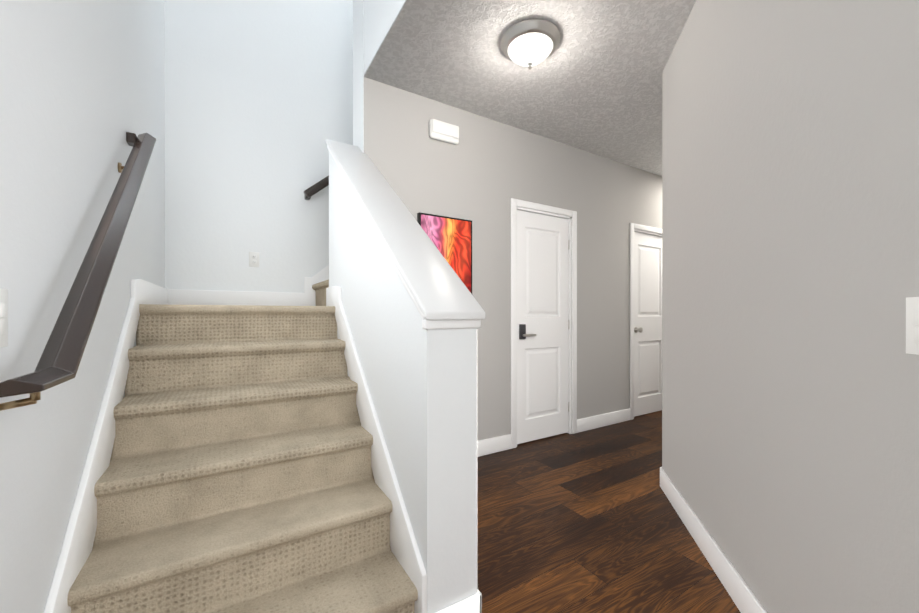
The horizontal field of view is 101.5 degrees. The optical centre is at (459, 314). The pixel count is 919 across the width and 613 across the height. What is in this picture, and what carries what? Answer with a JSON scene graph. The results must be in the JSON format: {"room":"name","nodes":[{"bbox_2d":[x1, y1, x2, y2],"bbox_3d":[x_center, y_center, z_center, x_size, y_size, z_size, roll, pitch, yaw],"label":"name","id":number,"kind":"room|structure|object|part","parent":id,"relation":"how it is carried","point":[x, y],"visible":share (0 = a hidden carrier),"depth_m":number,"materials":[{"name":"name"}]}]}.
{"room":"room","nodes":[
{"label":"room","id":0,"kind":"room"},
{"bbox_2d":[0,0,164,612],"bbox_3d":[-0.512,-1.966,-0.020,0.120,6.200,6.360,0,0,-32],"label":"wall","id":1,"kind":"structure","parent":0,"point":[82,87],"depth_m":0.99,"materials":[{"name":"white paint"}]},
{"bbox_2d":[0,288,7,346],"bbox_3d":[-0.887,0.007,0.723,0.012,0.115,0.070,0,0,-32],"label":"light switch","id":2,"kind":"object","parent":1,"relation":"attached to","point":[3,317],"visible":1,"depth_m":0.73,"materials":[{"name":"white plastic"}]},
{"bbox_2d":[0,132,155,410],"bbox_3d":[-1.111,-0.317,1.167,0.095,1.026,1.312,0,0,-32],"label":"handrail","id":3,"kind":"object","parent":1,"relation":"attached to","point":[61,357],"visible":1,"depth_m":0.97,"materials":[{"name":"brown wood"}]},
{"bbox_2d":[44,279,167,612],"bbox_3d":[-1.452,0.480,1.650,0.018,1.304,2.296,0,0,-32],"label":"skirt","id":4,"kind":"object","parent":1,"relation":"attached to","point":[77,546],"visible":0.88,"depth_m":1.21,"materials":[{"name":"white wood"}]},
{"bbox_2d":[165,0,352,292],"bbox_3d":[-0.556,-1.971,3.613,3.843,6.200,0.120,0,0,-32],"label":"wall","id":5,"kind":"structure","parent":0,"point":[258,103],"depth_m":2.90,"materials":[{"name":"white paint"}]},
{"bbox_2d":[168,265,328,305],"bbox_3d":[-0.519,-1.280,3.556,3.603,2.499,0.018,0,0,-32],"label":"skirt","id":6,"kind":"object","parent":5,"relation":"attached to","point":[307,297],"visible":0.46,"depth_m":2.88,"materials":[{"name":"white wood"}]},
{"bbox_2d":[249,252,258,266],"bbox_3d":[-1.589,-0.423,2.906,0.070,0.115,0.010,0,0,-32],"label":"electrical outlet","id":7,"kind":"object","parent":5,"relation":"attached to","point":[253,259],"visible":1,"depth_m":2.90,"materials":[{"name":"white plastic"}]},
{"bbox_2d":[303,175,328,199],"bbox_3d":[-0.356,-1.857,3.607,2.144,1.823,0.100,0,0,-32],"label":"handrail","id":8,"kind":"object","parent":5,"relation":"attached to","point":[314,189],"visible":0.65,"depth_m":3.06,"materials":[{"name":"brown wood"}]},
{"bbox_2d":[353,0,404,152],"bbox_3d":[0.757,-2.466,0.330,0.124,5.200,5.630,0,0,-32],"label":"wall","id":9,"kind":"structure","parent":0,"point":[358,73],"depth_m":2.49,"materials":[{"name":"white paint"}]},
{"bbox_2d":[329,152,476,612],"bbox_3d":[-0.402,0.001,1.922,0.200,2.260,1.450,0,0,-32],"label":"wall","id":10,"kind":"structure","parent":0,"point":[422,384],"depth_m":1.35,"materials":[{"name":"white paint"}]},
{"bbox_2d":[326,286,426,612],"bbox_3d":[-0.495,0.479,1.866,0.018,1.304,1.450,0,0,-32],"label":"skirt","id":11,"kind":"object","parent":10,"relation":"attached to","point":[404,548],"visible":0.79,"depth_m":1.56,"materials":[{"name":"white wood"}]},
{"bbox_2d":[326,139,484,319],"bbox_3d":[-0.394,-0.568,1.908,0.240,1.172,1.480,0,0,-32],"label":"trim","id":12,"kind":"structure","parent":10,"relation":"on","point":[437,287],"depth_m":1.58,"materials":[{"name":"white wood"}]},
{"bbox_2d":[422,319,480,328],"bbox_3d":[-0.025,0.034,1.307,0.224,0.034,0.032,0,0,-32],"label":"trim","id":13,"kind":"structure","parent":10,"relation":"attached to","point":[451,324],"depth_m":1.29,"materials":[{"name":"white wood"}]},
{"bbox_2d":[435,589,481,612],"bbox_3d":[-0.371,1.069,1.870,0.232,0.125,1.354,0,0,-32],"label":"baseboard","id":14,"kind":"structure","parent":10,"relation":"attached to","point":[471,604],"depth_m":1.32,"materials":[{"name":"white wood"}]},
{"bbox_2d":[364,77,661,440],"bbox_3d":[1.668,-0.227,3.976,5.476,2.710,0.110,0,0,-32],"label":"wall","id":15,"kind":"structure","parent":0,"point":[482,172],"depth_m":3.13,"materials":[{"name":"grey paint"}]},
{"bbox_2d":[429,119,458,144],"bbox_3d":[-0.110,-1.355,2.791,0.245,0.135,0.050,0,0,-32],"label":"box","id":16,"kind":"object","parent":15,"relation":"attached to","point":[443,131],"visible":1,"depth_m":2.77,"materials":[{"name":"white plastic"}]},
{"bbox_2d":[417,212,471,293],"bbox_3d":[-0.102,-0.416,2.805,0.452,0.617,0.036,0,0,-32],"label":"picture","id":17,"kind":"object","parent":15,"relation":"attached to","point":[450,238],"visible":0.46,"depth_m":2.82,"materials":[{"name":"multicoloured"}]},
{"bbox_2d":[517,210,567,443],"bbox_3d":[0.762,0.111,3.367,0.640,2.012,0.097,0,0,-32],"label":"door","id":18,"kind":"structure","parent":15,"relation":"in","point":[542,315],"depth_m":3.38,"materials":[{"name":"white wood"}]},
{"bbox_2d":[519,324,525,338],"bbox_3d":[0.543,0.152,3.236,0.064,0.130,0.022,0,0,-32],"label":"door lock","id":19,"kind":"object","parent":18,"relation":"attached to","point":[522,329],"visible":0.96,"depth_m":3.22,"materials":[{"name":"black metal"}]},
{"bbox_3d":[0.603,0.182,3.236,0.127,0.023,0.040,0,0,-32],"label":"handle","id":20,"kind":"part","parent":18,"relation":"part of","materials":[{"name":"grey metal"}]},
{"bbox_2d":[511,198,576,448],"bbox_3d":[0.742,0.078,3.400,0.796,2.102,0.126,0,0,-32],"label":"door frame","id":21,"kind":"structure","parent":15,"relation":"attached to","point":[515,203],"depth_m":3.49,"materials":[{"name":"white wood"}]},
{"bbox_2d":[477,408,630,456],"bbox_3d":[1.700,1.066,3.925,5.476,0.125,0.014,0,0,-32],"label":"baseboard","id":22,"kind":"structure","parent":15,"relation":"attached to","point":[493,445],"depth_m":3.60,"materials":[{"name":"white wood"}]},
{"bbox_2d":[630,223,661,419],"bbox_3d":[2.133,0.077,4.253,0.807,2.102,0.126,0,0,-32],"label":"door frame","id":23,"kind":"structure","parent":15,"relation":"attached to","point":[633,226],"depth_m":4.00,"materials":[{"name":"white wood"}]},
{"bbox_2d":[634,232,661,416],"bbox_3d":[2.156,0.110,4.215,0.651,2.012,0.108,0,0,-32],"label":"door","id":24,"kind":"structure","parent":15,"relation":"in","point":[647,323],"depth_m":4.21,"materials":[{"name":"white wood"}]},
{"bbox_3d":[1.944,0.171,4.064,0.064,0.064,0.073,0,0,-32],"label":"knob","id":25,"kind":"part","parent":24,"relation":"part of","materials":[{"name":"grey metal"}]},
{"bbox_2d":[364,0,695,175],"bbox_3d":[3.105,-1.584,1.630,5.476,0.012,5.390,0,0,-32],"label":"ceiling","id":26,"kind":"structure","parent":0,"point":[592,83],"depth_m":2.40,"materials":[{"name":"white paint"}]},
{"bbox_2d":[500,19,560,69],"bbox_3d":[0.408,-1.497,2.170,0.342,0.164,0.342,0,0,-32],"label":"ceiling light","id":27,"kind":"object","parent":26,"relation":"attached to","point":[529,43],"visible":1,"depth_m":2.09,"materials":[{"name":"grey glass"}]},
{"bbox_3d":[0.408,-1.491,2.170,0.256,0.088,0.256,0,0,-32],"label":"glass","id":28,"kind":"part","parent":27,"relation":"part of","materials":[{"name":"white glass"}]},
{"bbox_2d":[477,410,740,612],"bbox_3d":[2.499,1.157,1.356,6.800,0.050,5.550,0,0,-32],"label":"floor","id":29,"kind":"structure","parent":0,"point":[588,521],"depth_m":1.94,"materials":[{"name":"laminate"}]},
{"bbox_2d":[67,304,417,612],"bbox_3d":[-1.080,0.542,1.961,0.977,1.179,2.156,0,0,-32],"label":"carpeted stairs","id":30,"kind":"structure","parent":29,"relation":"on","point":[237,476],"depth_m":1.44,"materials":[{"name":"beige carpet"}]},
{"bbox_2d":[312,279,328,305],"bbox_3d":[0.082,-0.784,3.502,2.634,2.068,0.740,0,0,-32],"label":"stair step","id":31,"kind":"object","parent":30,"relation":"on","point":[320,288],"visible":0.02,"depth_m":2.90,"materials":[{"name":"beige carpet"}]},
{"bbox_2d":[662,0,918,612],"bbox_3d":[3.484,-0.223,1.240,5.239,2.710,4.325,0,0,-32],"label":"wall","id":32,"kind":"structure","parent":0,"point":[790,284],"depth_m":1.12,"materials":[{"name":"grey paint"}]},
{"bbox_2d":[660,467,766,612],"bbox_3d":[3.443,1.070,1.295,5.253,0.125,4.219,0,0,-32],"label":"baseboard","id":33,"kind":"structure","parent":32,"relation":"attached to","point":[741,594],"depth_m":1.65,"materials":[{"name":"white wood"}]},
{"bbox_2d":[906,297,918,354],"bbox_3d":[0.903,0.023,0.714,0.012,0.115,0.116,0,0,13],"label":"double light switch","id":34,"kind":"object","parent":32,"relation":"attached to","point":[912,325],"visible":1,"depth_m":0.75,"materials":[{"name":"white plastic"}]}
]}

